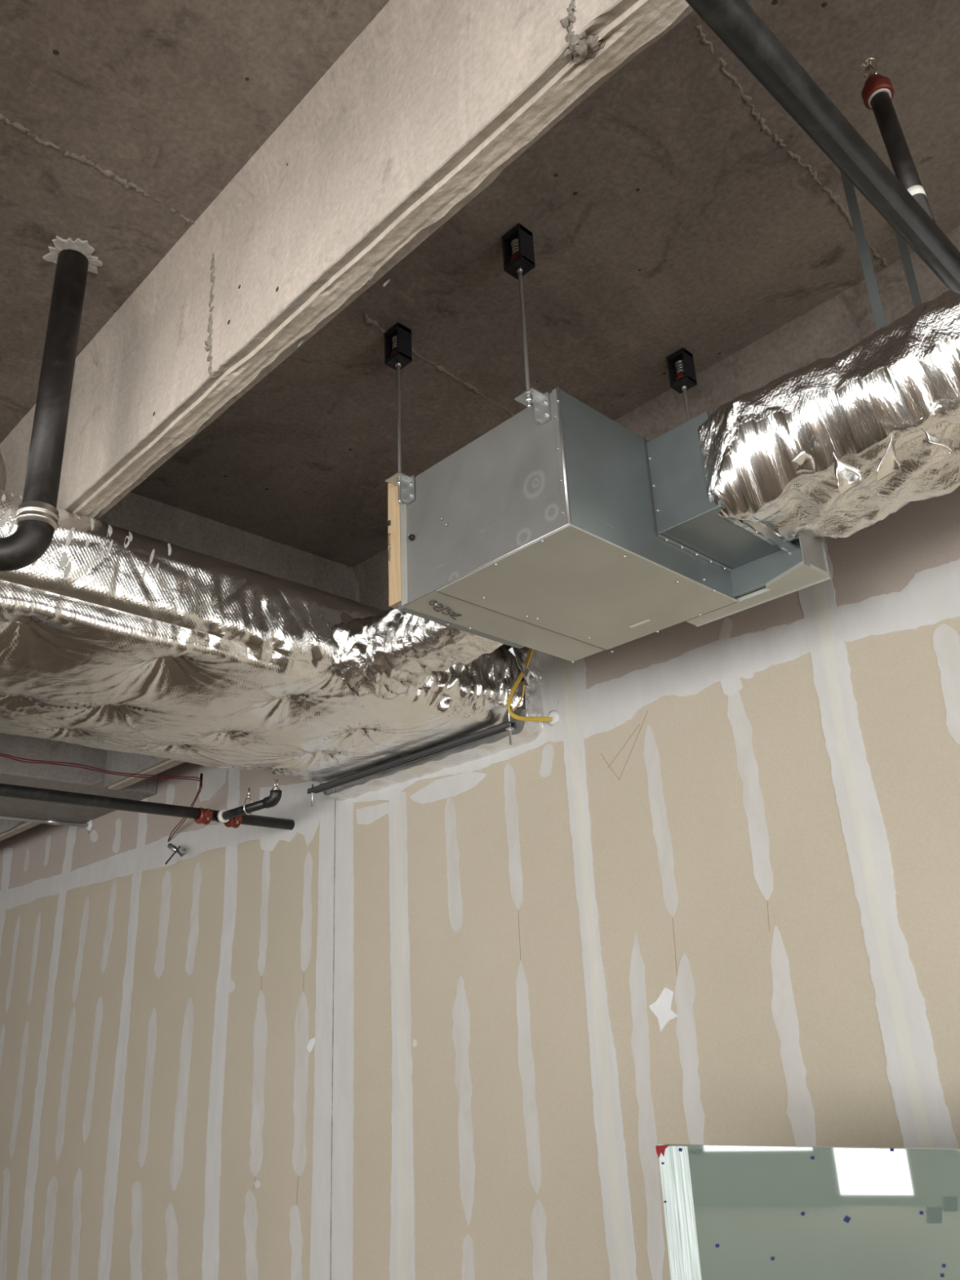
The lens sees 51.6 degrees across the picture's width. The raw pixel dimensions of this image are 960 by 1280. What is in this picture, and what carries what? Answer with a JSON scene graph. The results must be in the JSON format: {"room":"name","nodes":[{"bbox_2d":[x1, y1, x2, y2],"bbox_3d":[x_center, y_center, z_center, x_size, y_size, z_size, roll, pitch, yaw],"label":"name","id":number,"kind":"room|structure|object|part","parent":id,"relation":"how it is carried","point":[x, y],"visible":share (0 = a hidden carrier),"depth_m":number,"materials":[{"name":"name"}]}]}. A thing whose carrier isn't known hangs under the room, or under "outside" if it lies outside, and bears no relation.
{"room":"building under construction","nodes":[
{"label":"building under construction","id":0,"kind":"room"},
{"bbox_2d":[0,485,959,1279],"bbox_3d":[0.008,1.452,4.585,0.153,4.080,16.100,17,-29,-41],"label":"wall","id":1,"kind":"structure","parent":0,"point":[449,1023],"depth_m":4.29,"materials":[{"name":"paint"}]},
{"bbox_2d":[0,752,203,841],"bbox_3d":[-2.107,0.894,5.944,0.761,0.253,1.952,-9,-23,16],"label":"cable","id":2,"kind":"object","parent":1,"relation":"attached to","point":[2,754],"visible":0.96,"depth_m":5.83,"materials":[{"name":"red"}]},
{"bbox_2d":[0,778,294,830],"bbox_3d":[-2.384,0.549,4.433,3.975,0.190,0.512,17,-29,-41],"label":"sprinkler line","id":3,"kind":"object","parent":1,"relation":"attached to","point":[234,817],"visible":0.98,"depth_m":5.28,"materials":[{"name":"black metal"}]},
{"bbox_2d":[243,787,252,814],"bbox_3d":[-1.263,0.881,5.415,0.018,0.148,0.068,-20,-28,37],"label":"hanger","id":4,"kind":"object","parent":3,"relation":"attached to","point":[248,795],"visible":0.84,"depth_m":5.41,"materials":[{"name":"silver metal"}]},
{"bbox_2d":[164,843,185,864],"bbox_3d":[-1.988,1.414,6.601,0.126,0.140,0.197,17,-29,-41],"label":"clip","id":5,"kind":"object","parent":1,"relation":"attached to","point":[176,850],"visible":1,"depth_m":6.59,"materials":[{"name":"metal"}]},
{"bbox_2d":[0,488,544,800],"bbox_3d":[-1.514,0.072,4.001,3.680,0.498,1.637,17,-29,-41],"label":"duct","id":6,"kind":"object","parent":1,"relation":"attached to","point":[114,638],"visible":0.8,"depth_m":3.80,"materials":[{"name":"silver metal"}]},
{"bbox_2d":[14,620,21,625],"bbox_3d":[-1.514,-0.057,3.252,0.020,0.008,0.019,17,-29,-41],"label":"washer","id":7,"kind":"object","parent":6,"relation":"in","point":[17,622],"depth_m":3.25,"materials":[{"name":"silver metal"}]},
{"bbox_2d":[306,675,515,807],"bbox_3d":[-0.398,0.496,4.981,0.041,0.412,1.559,17,-29,-41],"label":"channel","id":8,"kind":"object","parent":6,"relation":"attached to","point":[509,726],"visible":0.96,"depth_m":4.83,"materials":[{"name":"silver metal"}]},
{"bbox_3d":[-0.917,0.852,5.430,0.010,0.125,0.010,6,-23,-21],"label":"threaded rod","id":9,"kind":"part","parent":8,"relation":"part of","materials":[{"name":"silver metal"}]},
{"bbox_3d":[0.128,0.273,4.478,0.010,0.412,0.010,-11,-23,21],"label":"threaded rod","id":10,"kind":"part","parent":8,"relation":"part of","materials":[{"name":"silver metal"}]},
{"bbox_2d":[332,607,529,699],"bbox_3d":[-0.168,0.027,3.733,0.432,0.484,0.792,17,-29,-41],"label":"duct","id":11,"kind":"object","parent":6,"relation":"attached to","point":[385,653],"visible":0.57,"depth_m":3.75,"materials":[{"name":"silver metal"}]},
{"bbox_2d":[506,648,559,725],"bbox_3d":[0.211,0.144,4.309,0.224,0.356,0.597,-6,-22,9],"label":"cables","id":12,"kind":"object","parent":1,"relation":"attached to","point":[553,718],"visible":0.75,"depth_m":4.34,"materials":[{"name":"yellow plastic"}]},
{"bbox_2d":[0,0,959,567],"bbox_3d":[-3.653,-1.582,2.103,10.160,0.266,16.100,17,-29,-41],"label":"ceiling","id":13,"kind":"structure","parent":0,"point":[679,204],"depth_m":2.98,"materials":[{"name":"concrete"}]},
{"bbox_2d":[0,818,42,841],"bbox_3d":[-4.706,1.673,9.094,0.237,0.596,3.497,17,-29,-41],"label":"beam","id":14,"kind":"structure","parent":13,"relation":"attached to","point":[5,824],"depth_m":8.10,"materials":[{"name":"concrete"}]},
{"bbox_2d":[0,235,102,571],"bbox_3d":[-1.806,-0.766,2.635,1.410,1.088,0.323,10,-25,-28],"label":"drain pipe","id":15,"kind":"object","parent":13,"relation":"attached to","point":[37,519],"visible":1,"depth_m":2.84,"materials":[{"name":"metal"}]},
{"bbox_2d":[0,733,158,833],"bbox_3d":[-6.564,0.034,4.755,9.760,0.592,2.384,17,-29,-41],"label":"beam","id":16,"kind":"structure","parent":13,"relation":"attached to","point":[42,775],"depth_m":6.85,"materials":[{"name":"concrete"}]},
{"bbox_2d":[0,814,93,832],"bbox_3d":[-3.690,1.292,7.363,1.651,0.112,0.119,17,-29,-41],"label":"conduit","id":17,"kind":"object","parent":16,"relation":"attached to","point":[89,824],"visible":0.99,"depth_m":7.68,"materials":[{"name":"grey metal"}]},
{"bbox_2d":[103,750,186,790],"bbox_3d":[-2.009,0.529,6.514,0.237,0.596,1.664,17,-29,-41],"label":"ceiling","id":18,"kind":"structure","parent":13,"relation":"attached to","point":[116,761],"depth_m":6.71,"materials":[{"name":"concrete"}]},
{"bbox_2d":[0,455,359,602],"bbox_3d":[-4.285,-0.936,2.577,9.760,0.585,1.254,17,-29,-41],"label":"beam","id":19,"kind":"structure","parent":13,"relation":"attached to","point":[134,513],"depth_m":4.66,"materials":[{"name":"concrete"}]},
{"bbox_2d":[0,0,693,519],"bbox_3d":[0.340,-1.407,1.859,0.220,0.625,6.362,17,-29,-41],"label":"beam","id":20,"kind":"structure","parent":13,"relation":"attached to","point":[423,111],"depth_m":2.46,"materials":[{"name":"concrete"}]},
{"bbox_2d":[384,322,412,503],"bbox_3d":[-0.271,-0.758,3.324,0.062,0.678,0.074,17,-29,-41],"label":"hanger","id":21,"kind":"object","parent":13,"relation":"hanging from","point":[397,339],"visible":0.99,"depth_m":3.39,"materials":[{"name":"black metal"}]},
{"bbox_2d":[390,348,396,355],"bbox_3d":[-0.281,-0.980,3.412,0.054,0.023,0.054,17,-29,-41],"label":"cup","id":22,"kind":"object","parent":21,"relation":"on","point":[393,352],"depth_m":3.39,"materials":[{"name":"red rubber"}]},
{"bbox_3d":[-0.270,-0.731,3.313,0.013,0.619,0.013,6,-23,-21],"label":"threaded rod","id":23,"kind":"part","parent":21,"relation":"part of","materials":[{"name":"silver metal"}]},
{"bbox_2d":[502,222,535,408],"bbox_3d":[0.128,-0.955,2.938,0.062,0.631,0.074,17,-29,-41],"label":"hanger","id":24,"kind":"object","parent":13,"relation":"hanging from","point":[518,255],"visible":0.99,"depth_m":3.00,"materials":[{"name":"black metal"}]},
{"bbox_2d":[510,251,519,261],"bbox_3d":[0.119,-1.154,3.017,0.054,0.023,0.054,17,-29,-41],"label":"cup","id":25,"kind":"object","parent":24,"relation":"on","point":[515,255],"depth_m":3.00,"materials":[{"name":"red rubber"}]},
{"bbox_2d":[511,238,519,248],"bbox_3d":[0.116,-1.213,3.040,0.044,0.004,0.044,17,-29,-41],"label":"spring","id":26,"kind":"object","parent":24,"relation":"in","point":[514,242],"depth_m":3.03,"materials":[{"name":"silver metal"}]},
{"bbox_3d":[0.129,-0.927,2.927,0.013,0.572,0.013,6,-23,-21],"label":"threaded rod","id":27,"kind":"part","parent":24,"relation":"part of","materials":[{"name":"silver metal"}]},
{"bbox_2d":[352,226,959,610],"bbox_3d":[2.321,-1.308,2.373,0.237,0.596,8.362,17,-29,-41],"label":"beam","id":28,"kind":"structure","parent":13,"relation":"attached to","point":[833,326],"depth_m":3.53,"materials":[{"name":"concrete"}]},
{"bbox_2d":[666,347,697,421],"bbox_3d":[0.746,-0.738,3.519,0.062,0.656,0.074,17,-29,-41],"label":"hanger","id":29,"kind":"object","parent":13,"relation":"hanging from","point":[682,360],"visible":0.62,"depth_m":3.60,"materials":[{"name":"black metal"}]},
{"bbox_2d":[385,386,831,662],"bbox_3d":[0.377,-0.350,3.128,0.932,0.450,1.006,17,-29,-41],"label":"handler","id":30,"kind":"object","parent":29,"relation":"hanging from","point":[562,531],"visible":0.99,"depth_m":2.97,"materials":[{"name":"silver metal"}]},
{"bbox_2d":[387,483,401,609],"bbox_3d":[-0.251,-0.313,3.229,0.088,0.447,0.062,17,-29,-41],"label":"batten","id":31,"kind":"object","parent":30,"relation":"attached to","point":[393,506],"visible":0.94,"depth_m":3.19,"materials":[{"name":"brown wood"}]},
{"bbox_3d":[0.280,-0.319,3.208,0.798,0.434,0.689,17,-29,-41],"label":"casing","id":32,"kind":"part","parent":30,"relation":"part of","materials":[{"name":"silver metal"}]},
{"bbox_3d":[0.103,-0.036,3.305,0.804,0.004,0.157,17,-29,-41],"label":"panel","id":33,"kind":"part","parent":30,"relation":"part of","materials":[{"name":"metal"}]},
{"bbox_3d":[0.344,-0.138,3.075,0.804,0.007,0.536,17,-29,-41],"label":"panel","id":34,"kind":"part","parent":30,"relation":"part of","materials":[{"name":"metal"}]},
{"bbox_2d":[685,560,829,625],"bbox_3d":[0.843,-0.142,3.132,0.150,0.012,0.488,17,-29,-41],"label":"tray","id":35,"kind":"object","parent":30,"relation":"on","point":[805,574],"depth_m":3.12,"materials":[{"name":"metal"}]},
{"bbox_3d":[0.919,-0.218,3.120,0.081,0.109,0.259,17,-29,-41],"label":"casing","id":36,"kind":"part","parent":30,"relation":"part of","materials":[{"name":"silver metal"}]},
{"bbox_3d":[1.006,-0.264,2.994,0.150,0.123,0.002,17,-29,-41],"label":"plate","id":37,"kind":"part","parent":30,"relation":"part of","materials":[{"name":"metal"}]},
{"bbox_2d":[675,360,684,367],"bbox_3d":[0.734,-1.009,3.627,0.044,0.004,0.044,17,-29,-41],"label":"spring","id":38,"kind":"object","parent":29,"relation":"in","point":[678,363],"depth_m":3.61,"materials":[{"name":"silver metal"}]},
{"bbox_2d":[675,372,685,380],"bbox_3d":[0.736,-0.950,3.603,0.054,0.023,0.054,17,-29,-41],"label":"cup","id":39,"kind":"object","parent":29,"relation":"on","point":[682,375],"depth_m":3.58,"materials":[{"name":"red rubber"}]},
{"bbox_3d":[0.747,-0.711,3.508,0.013,0.597,0.013,6,-23,-21],"label":"threaded rod","id":40,"kind":"part","parent":29,"relation":"part of","materials":[{"name":"silver metal"}]},
{"bbox_2d":[840,170,886,330],"bbox_3d":[1.033,-1.091,2.703,0.031,0.626,0.026,17,-29,-41],"label":"strap","id":41,"kind":"object","parent":13,"relation":"hanging from","point":[869,276],"visible":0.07,"depth_m":2.70,"materials":[{"name":"silver metal"}]},
{"bbox_2d":[697,289,959,552],"bbox_3d":[1.480,-0.700,2.348,0.572,0.477,1.963,17,-29,-41],"label":"duct","id":42,"kind":"object","parent":41,"relation":"hanging from","point":[834,446],"visible":1,"depth_m":2.64,"materials":[{"name":"silver metal"}]},
{"bbox_2d":[894,230,922,307],"bbox_3d":[1.298,-1.003,2.955,0.031,0.626,0.024,17,-29,-41],"label":"strap","id":43,"kind":"object","parent":13,"relation":"hanging from","point":[915,295],"visible":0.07,"depth_m":3.01,"materials":[{"name":"silver metal"}]},
{"bbox_2d":[684,0,959,293],"bbox_3d":[1.459,-1.900,-0.324,3.556,0.065,4.642,17,-29,-41],"label":"pipe","id":44,"kind":"object","parent":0,"point":[735,23],"visible":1,"depth_m":1.87,"materials":[{"name":"black metal"}]},
{"bbox_2d":[858,57,935,222],"bbox_3d":[0.955,-1.146,2.291,0.068,0.530,0.081,17,-29,-41],"label":"sprinkler riser","id":45,"kind":"object","parent":44,"relation":"on","point":[877,91],"visible":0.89,"depth_m":2.29,"materials":[{"name":"metal"}]},
{"bbox_3d":[-3.479,2.293,0.567,10.160,0.150,16.100,17,-29,-41],"label":"floor","id":46,"kind":"structure","parent":0,"visible":0},
{"bbox_2d":[655,1143,959,1279],"bbox_3d":[1.463,1.689,1.736,2.305,1.420,0.059,-15,-25,29],"label":"window","id":47,"kind":"structure","parent":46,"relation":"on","point":[732,1211],"depth_m":2.31,"materials":[{"name":"clear glass"}]}
]}

